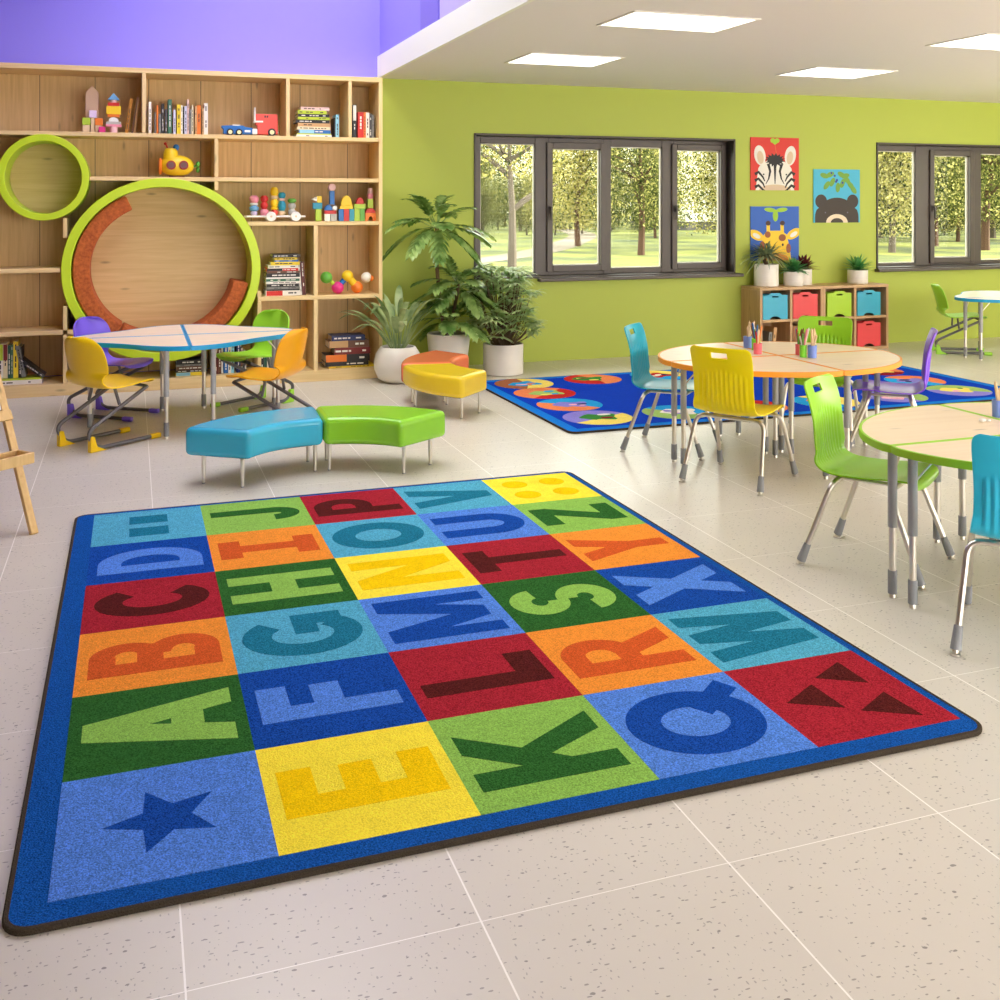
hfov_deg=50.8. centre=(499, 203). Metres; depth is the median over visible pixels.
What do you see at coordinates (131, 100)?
book
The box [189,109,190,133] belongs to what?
book
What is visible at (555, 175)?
tree
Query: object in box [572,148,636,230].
tree
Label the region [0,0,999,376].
wall
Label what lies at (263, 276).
book
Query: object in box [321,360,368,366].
book
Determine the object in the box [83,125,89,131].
block
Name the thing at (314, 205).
block
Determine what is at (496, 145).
tree
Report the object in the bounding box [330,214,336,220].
block
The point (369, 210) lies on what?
block
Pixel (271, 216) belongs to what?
cart
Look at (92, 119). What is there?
block
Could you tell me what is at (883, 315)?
shelf
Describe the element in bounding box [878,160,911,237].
tree
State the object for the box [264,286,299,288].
book
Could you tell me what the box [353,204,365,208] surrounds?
block
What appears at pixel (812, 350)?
pencil cup
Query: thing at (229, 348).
book
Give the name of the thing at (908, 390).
chair
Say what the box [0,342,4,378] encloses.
book
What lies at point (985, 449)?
chair
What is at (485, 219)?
tree
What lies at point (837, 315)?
shelf
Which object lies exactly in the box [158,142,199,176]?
toy submarine
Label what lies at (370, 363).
book
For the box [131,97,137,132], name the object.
book
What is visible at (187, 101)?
book
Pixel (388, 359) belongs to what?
leaf plant
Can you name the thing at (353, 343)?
book
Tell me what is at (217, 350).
book
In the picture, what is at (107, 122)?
block
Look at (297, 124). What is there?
book
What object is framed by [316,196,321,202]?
block
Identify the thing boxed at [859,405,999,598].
table
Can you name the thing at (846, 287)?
cubby unit
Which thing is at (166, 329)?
table
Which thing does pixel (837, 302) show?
storage bin
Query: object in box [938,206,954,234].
tree
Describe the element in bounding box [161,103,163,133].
book
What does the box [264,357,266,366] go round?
book
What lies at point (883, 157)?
tree
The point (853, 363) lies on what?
table
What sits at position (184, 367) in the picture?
book
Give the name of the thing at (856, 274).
potted plant
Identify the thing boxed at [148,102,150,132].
book
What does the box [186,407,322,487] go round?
bench
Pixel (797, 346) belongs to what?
pencil cup
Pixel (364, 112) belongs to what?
book
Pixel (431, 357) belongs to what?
cushion
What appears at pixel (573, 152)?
tree
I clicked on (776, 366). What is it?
table
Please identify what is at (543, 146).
window
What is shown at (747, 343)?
pencil cup
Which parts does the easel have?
rail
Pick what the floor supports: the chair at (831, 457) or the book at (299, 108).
the chair at (831, 457)
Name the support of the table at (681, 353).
on the floor
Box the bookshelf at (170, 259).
[0,62,381,398]
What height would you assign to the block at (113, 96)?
0.054 m
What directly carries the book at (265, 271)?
on the book at (267, 275)
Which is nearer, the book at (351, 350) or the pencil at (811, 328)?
the pencil at (811, 328)
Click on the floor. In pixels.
(878, 878)
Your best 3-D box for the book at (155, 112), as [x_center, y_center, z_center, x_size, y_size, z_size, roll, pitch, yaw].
[-2.827,-0.658,8.624,0.008,0.180,0.153,0,0,-19]
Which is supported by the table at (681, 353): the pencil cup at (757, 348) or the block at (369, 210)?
the pencil cup at (757, 348)
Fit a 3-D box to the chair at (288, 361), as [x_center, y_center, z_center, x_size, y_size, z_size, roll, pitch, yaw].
[-1.525,1.155,6.929,0.544,0.689,0.397,0,0,17]
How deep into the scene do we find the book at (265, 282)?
8.88 m
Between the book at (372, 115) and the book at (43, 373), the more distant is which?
the book at (372, 115)
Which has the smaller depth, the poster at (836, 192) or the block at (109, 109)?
the block at (109, 109)
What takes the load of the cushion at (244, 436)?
on the bench at (244, 436)
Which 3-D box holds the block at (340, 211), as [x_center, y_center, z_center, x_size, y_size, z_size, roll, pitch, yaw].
[-1.373,0.097,9.076,0.044,0.103,0.045,0,0,-19]
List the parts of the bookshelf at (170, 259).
shelf, shelf, shelf, shelf, panel, shelf, shelf, shelf, panel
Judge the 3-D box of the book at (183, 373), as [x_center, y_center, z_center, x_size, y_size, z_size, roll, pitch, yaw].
[-2.563,1.393,8.709,0.240,0.028,0.191,0,0,-19]
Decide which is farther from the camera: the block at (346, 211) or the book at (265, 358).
the block at (346, 211)
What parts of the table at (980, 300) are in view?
leg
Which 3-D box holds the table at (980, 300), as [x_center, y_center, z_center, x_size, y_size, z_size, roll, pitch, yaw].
[4.896,1.202,9.935,0.755,0.596,0.634,0,0,-19]
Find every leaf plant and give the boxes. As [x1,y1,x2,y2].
[340,285,446,383]
[382,194,504,354]
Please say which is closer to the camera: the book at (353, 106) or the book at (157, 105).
the book at (157, 105)
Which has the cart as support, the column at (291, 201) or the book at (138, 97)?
the column at (291, 201)
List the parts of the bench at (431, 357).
leg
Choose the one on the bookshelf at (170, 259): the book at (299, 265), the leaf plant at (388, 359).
the book at (299, 265)
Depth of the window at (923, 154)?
11.69 m
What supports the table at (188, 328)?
on the floor
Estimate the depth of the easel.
4.83 m
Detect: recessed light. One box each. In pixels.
[504,52,624,66]
[596,10,760,32]
[775,66,896,78]
[925,33,999,50]
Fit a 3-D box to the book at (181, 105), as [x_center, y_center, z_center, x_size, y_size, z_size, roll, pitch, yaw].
[-2.634,-0.688,8.698,0.014,0.240,0.166,0,0,-19]
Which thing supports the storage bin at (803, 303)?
on the cubby unit at (751, 295)
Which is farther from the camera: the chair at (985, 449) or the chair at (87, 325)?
the chair at (87, 325)
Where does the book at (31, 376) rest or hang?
on the book at (34, 381)
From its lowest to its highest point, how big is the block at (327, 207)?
0.049 m
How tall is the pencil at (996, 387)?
0.130 m
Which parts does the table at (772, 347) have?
leg, leg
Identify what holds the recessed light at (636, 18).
in the ceiling
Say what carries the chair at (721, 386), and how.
on the floor
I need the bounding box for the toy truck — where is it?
[252,107,277,135]
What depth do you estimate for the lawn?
42.66 m
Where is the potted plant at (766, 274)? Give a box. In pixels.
[737,241,795,286]
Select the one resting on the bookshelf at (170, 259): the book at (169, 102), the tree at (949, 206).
the book at (169, 102)
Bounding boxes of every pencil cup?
[743,336,751,347]
[753,343,761,353]
[795,344,799,354]
[800,344,806,357]
[807,345,816,357]
[992,399,999,417]
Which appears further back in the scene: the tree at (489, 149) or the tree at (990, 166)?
the tree at (489, 149)
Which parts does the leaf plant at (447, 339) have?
stem, pot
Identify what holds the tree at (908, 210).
on the lawn
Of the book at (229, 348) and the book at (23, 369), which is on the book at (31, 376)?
the book at (23, 369)
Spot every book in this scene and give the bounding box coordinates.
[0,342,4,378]
[2,374,41,380]
[2,377,43,384]
[3,341,9,378]
[8,343,11,377]
[11,343,12,377]
[13,339,19,377]
[15,343,27,376]
[18,344,23,377]
[21,356,40,375]
[25,365,46,377]
[125,98,132,132]
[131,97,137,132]
[134,97,138,132]
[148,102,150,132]
[154,112,155,132]
[156,105,157,132]
[158,114,160,132]
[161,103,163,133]
[165,109,166,133]
[167,99,171,133]
[173,110,175,133]
[175,356,206,364]
[175,362,200,366]
[175,365,206,370]
[175,368,206,372]
[175,372,201,375]
[176,105,180,133]
[181,105,182,133]
[184,106,186,133]
[186,99,188,133]
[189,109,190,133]
[191,105,192,133]
[194,106,196,133]
[197,105,200,133]
[201,108,203,133]
[203,103,207,133]
[216,350,217,373]
[218,348,220,373]
[221,348,222,372]
[223,347,227,372]
[228,347,230,372]
[231,346,233,372]
[235,345,239,372]
[240,345,242,371]
[263,276,299,278]
[263,280,299,283]
[263,289,300,295]
[264,267,298,270]
[264,272,299,277]
[264,278,299,281]
[264,283,298,286]
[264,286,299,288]
[264,289,299,290]
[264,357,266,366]
[265,264,298,268]
[265,271,299,272]
[269,261,299,264]
[270,253,299,257]
[272,257,296,259]
[272,259,297,261]
[293,119,328,123]
[293,134,331,136]
[294,126,329,130]
[294,133,330,134]
[295,110,326,114]
[295,114,328,117]
[295,117,329,119]
[295,123,329,126]
[296,129,330,133]
[297,107,328,111]
[298,265,301,294]
[299,261,305,294]
[321,352,369,362]
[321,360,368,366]
[325,338,368,347]
[327,361,373,368]
[328,332,364,340]
[331,118,335,136]
[331,346,369,354]
[332,115,338,136]
[352,105,355,137]
[356,112,363,137]
[364,112,365,137]
[366,112,368,137]
[369,114,371,137]
[372,115,373,137]
[763,331,771,340]
[764,326,776,340]
[792,323,797,341]
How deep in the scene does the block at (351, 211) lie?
9.08 m
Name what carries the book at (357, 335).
on the book at (353, 343)
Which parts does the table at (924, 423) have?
leg, leg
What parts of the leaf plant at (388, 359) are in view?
pot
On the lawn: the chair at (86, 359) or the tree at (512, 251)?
the tree at (512, 251)
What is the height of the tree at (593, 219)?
4.516 m
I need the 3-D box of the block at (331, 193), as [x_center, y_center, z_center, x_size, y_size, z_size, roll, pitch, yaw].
[-1.446,-0.052,9.050,0.042,0.118,0.045,0,0,-19]
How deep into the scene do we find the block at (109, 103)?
8.44 m
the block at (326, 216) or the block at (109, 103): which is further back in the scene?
the block at (326, 216)
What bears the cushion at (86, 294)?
on the bookshelf at (170, 259)
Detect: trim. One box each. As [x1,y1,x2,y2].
[377,0,533,77]
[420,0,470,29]
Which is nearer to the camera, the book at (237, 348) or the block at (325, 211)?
the book at (237, 348)
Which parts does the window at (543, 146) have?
handle, sash, sill, handle, sash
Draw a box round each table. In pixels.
[72,325,185,420]
[87,335,189,438]
[182,324,292,409]
[186,330,289,420]
[658,343,774,461]
[671,355,843,478]
[725,341,876,452]
[779,350,901,453]
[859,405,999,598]
[891,438,972,608]
[940,402,999,539]
[954,291,999,357]
[962,297,999,360]
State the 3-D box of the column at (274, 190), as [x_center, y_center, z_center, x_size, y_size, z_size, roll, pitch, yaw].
[-1.905,-0.021,8.879,0.069,0.238,0.069,0,0,-19]
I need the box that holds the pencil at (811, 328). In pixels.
[811,328,812,345]
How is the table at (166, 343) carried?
on the floor
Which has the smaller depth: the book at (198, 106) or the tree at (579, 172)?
the book at (198, 106)
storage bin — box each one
[763,293,787,319]
[792,292,817,318]
[826,291,850,316]
[856,290,880,315]
[856,320,880,346]
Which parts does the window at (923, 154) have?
handle, sill, sash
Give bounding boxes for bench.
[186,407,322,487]
[316,405,444,473]
[401,350,468,402]
[403,363,486,418]
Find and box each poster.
[750,137,798,189]
[750,206,798,260]
[813,169,859,222]
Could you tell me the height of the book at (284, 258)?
0.022 m
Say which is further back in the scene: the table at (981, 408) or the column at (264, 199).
the column at (264, 199)
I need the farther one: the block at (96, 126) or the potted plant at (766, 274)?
the potted plant at (766, 274)
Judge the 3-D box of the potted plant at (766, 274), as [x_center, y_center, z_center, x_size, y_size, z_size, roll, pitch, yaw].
[2.712,0.599,10.584,0.655,0.466,0.442,0,0,-19]
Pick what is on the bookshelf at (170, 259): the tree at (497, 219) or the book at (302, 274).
the book at (302, 274)
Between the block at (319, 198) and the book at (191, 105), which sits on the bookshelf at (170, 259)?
the book at (191, 105)
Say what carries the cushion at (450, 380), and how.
on the bench at (447, 380)
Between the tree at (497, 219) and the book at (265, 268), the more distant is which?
the tree at (497, 219)
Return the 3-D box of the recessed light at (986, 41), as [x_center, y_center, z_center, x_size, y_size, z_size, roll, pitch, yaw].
[3.526,-1.134,7.398,0.820,0.010,0.580,0,0,-19]
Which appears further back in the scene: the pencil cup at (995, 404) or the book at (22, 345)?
the book at (22, 345)
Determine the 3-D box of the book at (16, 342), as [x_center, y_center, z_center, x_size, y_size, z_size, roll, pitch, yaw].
[-3.805,1.216,8.285,0.034,0.285,0.165,0,0,-19]
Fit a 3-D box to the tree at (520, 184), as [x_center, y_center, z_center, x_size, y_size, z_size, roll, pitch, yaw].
[1.716,-0.292,61.838,2.794,4.326,3.066,0,0,-41]
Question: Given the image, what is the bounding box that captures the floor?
[0,337,999,999]
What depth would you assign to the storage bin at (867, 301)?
10.85 m
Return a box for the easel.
[0,374,38,534]
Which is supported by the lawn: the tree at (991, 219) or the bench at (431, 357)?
the tree at (991, 219)
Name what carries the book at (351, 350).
on the book at (327, 357)
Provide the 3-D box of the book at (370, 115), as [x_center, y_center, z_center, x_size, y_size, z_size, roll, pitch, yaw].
[-1.150,-0.675,9.219,0.022,0.215,0.163,0,0,-19]
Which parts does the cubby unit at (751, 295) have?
panel, panel, panel, panel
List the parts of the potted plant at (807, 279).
pot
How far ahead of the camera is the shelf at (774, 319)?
10.50 m
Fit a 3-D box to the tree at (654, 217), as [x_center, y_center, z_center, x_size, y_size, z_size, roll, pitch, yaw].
[8.592,-1.351,57.043,3.818,6.468,4.195,0,0,13]
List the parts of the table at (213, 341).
leg, leg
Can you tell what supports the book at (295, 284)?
on the book at (297, 287)
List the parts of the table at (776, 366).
leg, leg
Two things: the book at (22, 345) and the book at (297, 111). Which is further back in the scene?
the book at (297, 111)
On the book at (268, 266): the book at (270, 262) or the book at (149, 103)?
the book at (270, 262)
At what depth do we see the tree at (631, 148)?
77.90 m
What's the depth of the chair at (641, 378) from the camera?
6.54 m
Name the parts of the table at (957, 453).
leg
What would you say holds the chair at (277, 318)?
on the floor
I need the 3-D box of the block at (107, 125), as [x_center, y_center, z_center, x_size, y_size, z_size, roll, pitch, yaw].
[-3.110,-0.629,8.468,0.117,0.018,0.060,0,0,-19]
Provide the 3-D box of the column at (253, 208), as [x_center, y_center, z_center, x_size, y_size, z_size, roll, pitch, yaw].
[-2.063,0.014,8.823,0.078,0.168,0.078,0,0,-19]
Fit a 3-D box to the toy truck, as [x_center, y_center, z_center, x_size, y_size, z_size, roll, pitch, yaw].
[-1.980,-0.687,8.863,0.215,0.238,0.115,0,0,-19]
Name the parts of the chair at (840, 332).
leg, leg, leg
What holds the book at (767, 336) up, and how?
on the cubby unit at (751, 295)
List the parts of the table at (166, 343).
leg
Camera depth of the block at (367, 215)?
9.14 m
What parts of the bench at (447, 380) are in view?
leg, leg, leg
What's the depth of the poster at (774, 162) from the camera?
10.86 m
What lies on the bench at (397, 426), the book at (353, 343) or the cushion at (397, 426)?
the cushion at (397, 426)
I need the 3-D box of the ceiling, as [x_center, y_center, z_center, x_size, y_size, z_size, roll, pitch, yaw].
[5.714,-1.225,5.351,10.080,0.180,12.330,0,0,-19]
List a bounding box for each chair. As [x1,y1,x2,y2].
[56,336,160,452]
[67,316,159,421]
[210,309,293,411]
[226,327,313,409]
[620,322,721,460]
[679,345,798,495]
[778,316,861,446]
[796,374,955,590]
[850,327,937,449]
[931,284,991,355]
[950,434,999,656]
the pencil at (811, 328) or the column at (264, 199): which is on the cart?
the column at (264, 199)
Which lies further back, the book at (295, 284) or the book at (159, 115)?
the book at (295, 284)
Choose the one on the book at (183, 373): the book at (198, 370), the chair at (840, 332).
the book at (198, 370)
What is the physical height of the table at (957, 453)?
0.596 m
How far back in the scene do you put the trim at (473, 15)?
7.43 m
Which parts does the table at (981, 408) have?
leg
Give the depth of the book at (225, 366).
8.74 m
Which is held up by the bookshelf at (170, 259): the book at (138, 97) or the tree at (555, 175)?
the book at (138, 97)
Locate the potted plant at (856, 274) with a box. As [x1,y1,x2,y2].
[839,254,872,283]
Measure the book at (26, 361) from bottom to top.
0.153 m
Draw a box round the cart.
[244,212,305,220]
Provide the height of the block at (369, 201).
0.081 m
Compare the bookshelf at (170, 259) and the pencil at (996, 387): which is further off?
the bookshelf at (170, 259)
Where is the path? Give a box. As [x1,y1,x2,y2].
[481,227,596,262]
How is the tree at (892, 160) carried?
on the lawn
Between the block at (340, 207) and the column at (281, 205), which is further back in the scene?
the block at (340, 207)
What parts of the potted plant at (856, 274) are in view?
pot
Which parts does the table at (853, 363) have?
leg, leg, leg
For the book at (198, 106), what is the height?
0.245 m
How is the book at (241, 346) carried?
on the bookshelf at (170, 259)
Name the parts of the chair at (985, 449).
leg, leg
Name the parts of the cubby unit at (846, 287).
panel, panel, panel, panel, panel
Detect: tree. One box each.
[481,144,508,229]
[481,144,625,266]
[481,149,507,225]
[481,176,499,234]
[488,179,508,229]
[489,145,523,224]
[489,145,531,230]
[503,146,569,229]
[505,169,531,234]
[519,145,632,245]
[553,150,583,226]
[553,188,572,234]
[555,179,573,229]
[560,152,615,233]
[568,148,714,254]
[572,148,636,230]
[580,176,617,232]
[613,191,625,229]
[618,148,654,225]
[622,164,656,232]
[631,149,689,237]
[646,149,705,224]
[677,151,716,234]
[878,152,960,252]
[878,157,911,237]
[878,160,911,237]
[878,160,964,235]
[879,152,998,245]
[888,210,911,233]
[905,155,999,249]
[938,159,996,241]
[938,163,999,237]
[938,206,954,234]
[981,156,999,228]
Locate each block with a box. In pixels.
[82,118,89,124]
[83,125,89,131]
[85,86,98,131]
[89,110,96,117]
[91,118,93,131]
[95,118,102,125]
[95,125,100,131]
[99,127,104,131]
[106,106,120,114]
[106,121,120,123]
[106,124,120,126]
[108,93,119,100]
[108,102,118,105]
[108,114,119,117]
[109,117,118,121]
[110,127,117,132]
[312,203,321,208]
[315,209,320,220]
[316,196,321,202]
[324,205,331,209]
[324,210,335,213]
[324,214,329,220]
[328,184,335,190]
[329,191,334,204]
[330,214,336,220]
[338,209,343,220]
[339,206,352,208]
[340,195,351,205]
[344,209,348,220]
[349,209,353,220]
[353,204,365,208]
[354,209,359,220]
[355,197,363,203]
[360,209,364,220]
[365,208,374,212]
[365,213,375,220]
[367,194,372,198]
[367,199,372,207]
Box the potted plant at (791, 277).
[779,257,808,285]
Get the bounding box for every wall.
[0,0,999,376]
[380,0,420,54]
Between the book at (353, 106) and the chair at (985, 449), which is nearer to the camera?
the chair at (985, 449)
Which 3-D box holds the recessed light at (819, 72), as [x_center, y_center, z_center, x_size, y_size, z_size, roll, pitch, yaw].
[2.906,-1.134,9.110,0.820,0.010,0.600,0,0,-19]
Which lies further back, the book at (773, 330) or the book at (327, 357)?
the book at (773, 330)
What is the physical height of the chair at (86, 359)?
0.689 m
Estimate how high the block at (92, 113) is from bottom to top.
0.058 m
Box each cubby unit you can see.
[741,284,822,341]
[812,282,888,348]
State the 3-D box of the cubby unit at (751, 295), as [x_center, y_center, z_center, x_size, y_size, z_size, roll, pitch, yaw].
[2.865,1.166,10.694,0.739,0.668,0.347,0,0,-19]
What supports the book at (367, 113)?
on the bookshelf at (170, 259)
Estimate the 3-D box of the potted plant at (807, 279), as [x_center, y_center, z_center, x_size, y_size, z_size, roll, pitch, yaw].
[3.153,0.672,10.832,0.362,0.318,0.263,0,0,-19]
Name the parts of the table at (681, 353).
leg, leg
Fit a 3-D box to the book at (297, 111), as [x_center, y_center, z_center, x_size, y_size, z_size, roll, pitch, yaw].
[-1.629,-0.780,9.050,0.245,0.030,0.190,0,0,-19]
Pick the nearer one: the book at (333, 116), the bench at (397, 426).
the bench at (397, 426)
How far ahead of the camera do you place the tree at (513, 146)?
71.73 m
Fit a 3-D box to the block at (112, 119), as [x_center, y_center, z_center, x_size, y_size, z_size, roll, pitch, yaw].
[-3.110,-0.678,8.468,0.075,0.036,0.050,0,0,-19]
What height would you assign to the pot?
0.268 m
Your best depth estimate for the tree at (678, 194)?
61.59 m
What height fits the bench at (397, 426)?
0.306 m
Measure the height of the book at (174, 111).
0.200 m
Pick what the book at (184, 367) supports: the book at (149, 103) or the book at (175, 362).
the book at (175, 362)
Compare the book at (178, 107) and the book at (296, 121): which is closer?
the book at (178, 107)
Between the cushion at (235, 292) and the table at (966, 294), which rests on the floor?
the table at (966, 294)
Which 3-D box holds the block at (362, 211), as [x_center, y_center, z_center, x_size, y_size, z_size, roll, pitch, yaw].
[-1.199,0.095,9.136,0.042,0.106,0.045,0,0,-19]
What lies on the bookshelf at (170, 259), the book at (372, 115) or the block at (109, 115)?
the book at (372, 115)
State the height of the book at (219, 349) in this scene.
0.220 m
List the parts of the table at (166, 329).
leg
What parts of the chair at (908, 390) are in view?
leg, leg, leg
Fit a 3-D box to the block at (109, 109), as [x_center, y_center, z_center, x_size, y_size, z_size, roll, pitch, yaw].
[-3.110,-0.752,8.468,0.111,0.067,0.060,0,0,-19]
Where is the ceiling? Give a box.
[382,0,999,102]
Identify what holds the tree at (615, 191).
on the lawn
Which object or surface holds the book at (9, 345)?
on the book at (31, 376)
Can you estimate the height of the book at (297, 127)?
0.026 m
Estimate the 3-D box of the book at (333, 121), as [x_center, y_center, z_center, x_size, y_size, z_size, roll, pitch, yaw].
[-1.444,-0.653,9.114,0.010,0.170,0.162,0,0,-19]
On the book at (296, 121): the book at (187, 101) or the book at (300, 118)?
the book at (300, 118)
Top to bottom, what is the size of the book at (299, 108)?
0.030 m
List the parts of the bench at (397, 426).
leg, leg, leg, leg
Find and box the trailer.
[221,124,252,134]
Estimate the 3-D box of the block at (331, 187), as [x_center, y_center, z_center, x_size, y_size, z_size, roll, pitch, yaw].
[-1.446,-0.143,9.050,0.063,0.063,0.045,0,0,-19]
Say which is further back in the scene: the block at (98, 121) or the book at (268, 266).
the book at (268, 266)
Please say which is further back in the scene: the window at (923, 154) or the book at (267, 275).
the window at (923, 154)
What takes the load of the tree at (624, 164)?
on the lawn
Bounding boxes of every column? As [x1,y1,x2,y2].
[249,196,258,215]
[260,196,267,214]
[270,187,277,214]
[278,192,285,214]
[287,198,295,214]
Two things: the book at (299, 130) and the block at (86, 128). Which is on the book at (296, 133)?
the book at (299, 130)
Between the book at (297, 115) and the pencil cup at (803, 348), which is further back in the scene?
the book at (297, 115)
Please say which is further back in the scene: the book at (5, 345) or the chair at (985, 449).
the book at (5, 345)
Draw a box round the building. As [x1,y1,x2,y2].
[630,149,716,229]
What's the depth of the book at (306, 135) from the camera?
8.96 m
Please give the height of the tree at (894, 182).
10.101 m
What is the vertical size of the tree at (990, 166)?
13.166 m
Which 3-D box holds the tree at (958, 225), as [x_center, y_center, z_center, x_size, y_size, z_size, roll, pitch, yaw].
[22.490,-2.139,51.458,4.436,8.067,4.097,0,0,-11]
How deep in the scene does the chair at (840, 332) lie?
6.99 m
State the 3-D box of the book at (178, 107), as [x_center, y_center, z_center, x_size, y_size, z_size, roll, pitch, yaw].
[-2.659,-0.691,8.701,0.030,0.245,0.188,0,0,-19]
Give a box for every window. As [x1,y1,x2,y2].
[474,133,743,281]
[875,142,999,271]
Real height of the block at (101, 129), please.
0.046 m
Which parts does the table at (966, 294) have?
leg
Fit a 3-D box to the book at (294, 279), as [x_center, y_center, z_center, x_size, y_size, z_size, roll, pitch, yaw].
[-1.863,0.643,8.970,0.280,0.022,0.190,0,0,-19]
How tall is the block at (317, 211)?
0.103 m
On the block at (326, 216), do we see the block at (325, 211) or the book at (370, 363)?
the block at (325, 211)
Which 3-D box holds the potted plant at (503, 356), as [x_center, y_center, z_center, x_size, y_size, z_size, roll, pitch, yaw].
[0.027,1.020,9.322,0.814,0.961,0.772,0,0,-22]
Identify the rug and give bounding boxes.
[2,471,981,935]
[485,365,999,433]
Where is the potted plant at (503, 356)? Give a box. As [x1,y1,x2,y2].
[460,265,546,375]
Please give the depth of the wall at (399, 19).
8.87 m
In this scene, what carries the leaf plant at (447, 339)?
on the floor
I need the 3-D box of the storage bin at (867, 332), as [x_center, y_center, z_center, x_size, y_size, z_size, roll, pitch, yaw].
[3.759,1.338,10.984,0.288,0.262,0.284,0,0,-19]
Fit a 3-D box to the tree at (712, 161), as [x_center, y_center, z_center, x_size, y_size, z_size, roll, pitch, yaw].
[9.304,-2.898,44.444,5.270,9.596,5.930,0,0,-2]
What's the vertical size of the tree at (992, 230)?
12.680 m
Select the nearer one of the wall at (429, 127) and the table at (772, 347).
the table at (772, 347)
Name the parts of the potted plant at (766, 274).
pot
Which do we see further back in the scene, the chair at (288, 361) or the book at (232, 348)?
the book at (232, 348)
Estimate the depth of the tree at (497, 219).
74.88 m
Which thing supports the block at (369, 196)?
on the block at (369, 201)
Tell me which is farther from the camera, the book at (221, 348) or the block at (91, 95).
the book at (221, 348)
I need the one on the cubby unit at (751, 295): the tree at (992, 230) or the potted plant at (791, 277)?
the potted plant at (791, 277)
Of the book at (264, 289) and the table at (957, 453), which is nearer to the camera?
the table at (957, 453)
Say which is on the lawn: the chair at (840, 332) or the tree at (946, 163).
the tree at (946, 163)
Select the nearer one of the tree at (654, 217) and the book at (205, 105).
the book at (205, 105)
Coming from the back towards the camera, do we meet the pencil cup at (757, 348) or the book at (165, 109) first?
the book at (165, 109)
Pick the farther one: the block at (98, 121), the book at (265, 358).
the book at (265, 358)
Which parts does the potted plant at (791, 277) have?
pot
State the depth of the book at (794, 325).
10.56 m
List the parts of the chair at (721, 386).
leg, leg, leg, leg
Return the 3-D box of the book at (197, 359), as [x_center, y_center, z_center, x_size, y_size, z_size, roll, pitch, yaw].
[-2.559,1.297,8.714,0.240,0.036,0.190,0,0,-19]
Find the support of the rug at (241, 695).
on the floor
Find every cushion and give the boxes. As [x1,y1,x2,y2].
[72,196,131,331]
[119,278,247,330]
[186,407,322,458]
[316,406,444,446]
[401,351,468,381]
[403,363,486,397]
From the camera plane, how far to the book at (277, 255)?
8.89 m
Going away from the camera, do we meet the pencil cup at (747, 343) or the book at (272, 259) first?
the pencil cup at (747, 343)
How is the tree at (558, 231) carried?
on the lawn
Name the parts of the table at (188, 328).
leg, leg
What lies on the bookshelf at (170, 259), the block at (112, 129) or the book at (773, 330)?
the block at (112, 129)
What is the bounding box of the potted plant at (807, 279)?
[796,254,818,284]
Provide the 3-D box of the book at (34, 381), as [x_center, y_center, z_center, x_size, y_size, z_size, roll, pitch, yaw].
[-3.771,1.389,8.277,0.325,0.034,0.190,0,0,-19]
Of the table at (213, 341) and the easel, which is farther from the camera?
the table at (213, 341)
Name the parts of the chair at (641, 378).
leg, leg, leg, leg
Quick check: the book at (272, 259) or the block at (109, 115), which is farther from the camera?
the book at (272, 259)
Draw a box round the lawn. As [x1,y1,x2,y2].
[481,215,999,271]
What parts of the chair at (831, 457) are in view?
leg, leg, leg, leg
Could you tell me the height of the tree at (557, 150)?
7.843 m
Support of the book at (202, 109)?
on the bookshelf at (170, 259)
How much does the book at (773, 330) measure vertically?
0.237 m
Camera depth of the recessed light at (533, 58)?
8.24 m
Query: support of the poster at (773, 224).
attached to the wall at (429, 127)
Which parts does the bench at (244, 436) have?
leg, leg, leg, leg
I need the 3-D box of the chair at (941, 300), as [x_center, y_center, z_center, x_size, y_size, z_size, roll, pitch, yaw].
[4.630,1.155,10.608,0.544,0.689,0.397,0,0,11]
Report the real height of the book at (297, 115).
0.026 m
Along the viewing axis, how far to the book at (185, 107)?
8.63 m
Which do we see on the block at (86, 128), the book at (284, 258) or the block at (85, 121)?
the block at (85, 121)
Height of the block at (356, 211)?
0.106 m
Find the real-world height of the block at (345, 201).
0.090 m
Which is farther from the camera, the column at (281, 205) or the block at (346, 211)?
the block at (346, 211)
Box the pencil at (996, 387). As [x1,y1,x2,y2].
[995,386,998,400]
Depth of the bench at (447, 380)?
7.45 m
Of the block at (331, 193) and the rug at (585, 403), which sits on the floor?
the rug at (585, 403)
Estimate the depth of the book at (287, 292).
8.88 m
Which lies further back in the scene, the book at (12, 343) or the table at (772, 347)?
the book at (12, 343)
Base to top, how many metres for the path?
0.001 m
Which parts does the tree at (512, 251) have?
crown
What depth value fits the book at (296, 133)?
8.97 m
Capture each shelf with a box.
[763,317,789,322]
[834,314,853,318]
[856,313,885,318]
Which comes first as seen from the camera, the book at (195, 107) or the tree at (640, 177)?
the book at (195, 107)
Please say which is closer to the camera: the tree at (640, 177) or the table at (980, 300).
the table at (980, 300)
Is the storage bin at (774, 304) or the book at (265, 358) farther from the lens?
the storage bin at (774, 304)
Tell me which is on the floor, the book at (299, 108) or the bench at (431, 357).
the bench at (431, 357)
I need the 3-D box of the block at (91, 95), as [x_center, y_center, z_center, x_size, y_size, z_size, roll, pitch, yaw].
[-3.290,-0.759,8.485,0.100,0.383,0.030,0,0,-19]
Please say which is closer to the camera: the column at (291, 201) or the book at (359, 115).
the column at (291, 201)
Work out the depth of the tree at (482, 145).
64.31 m

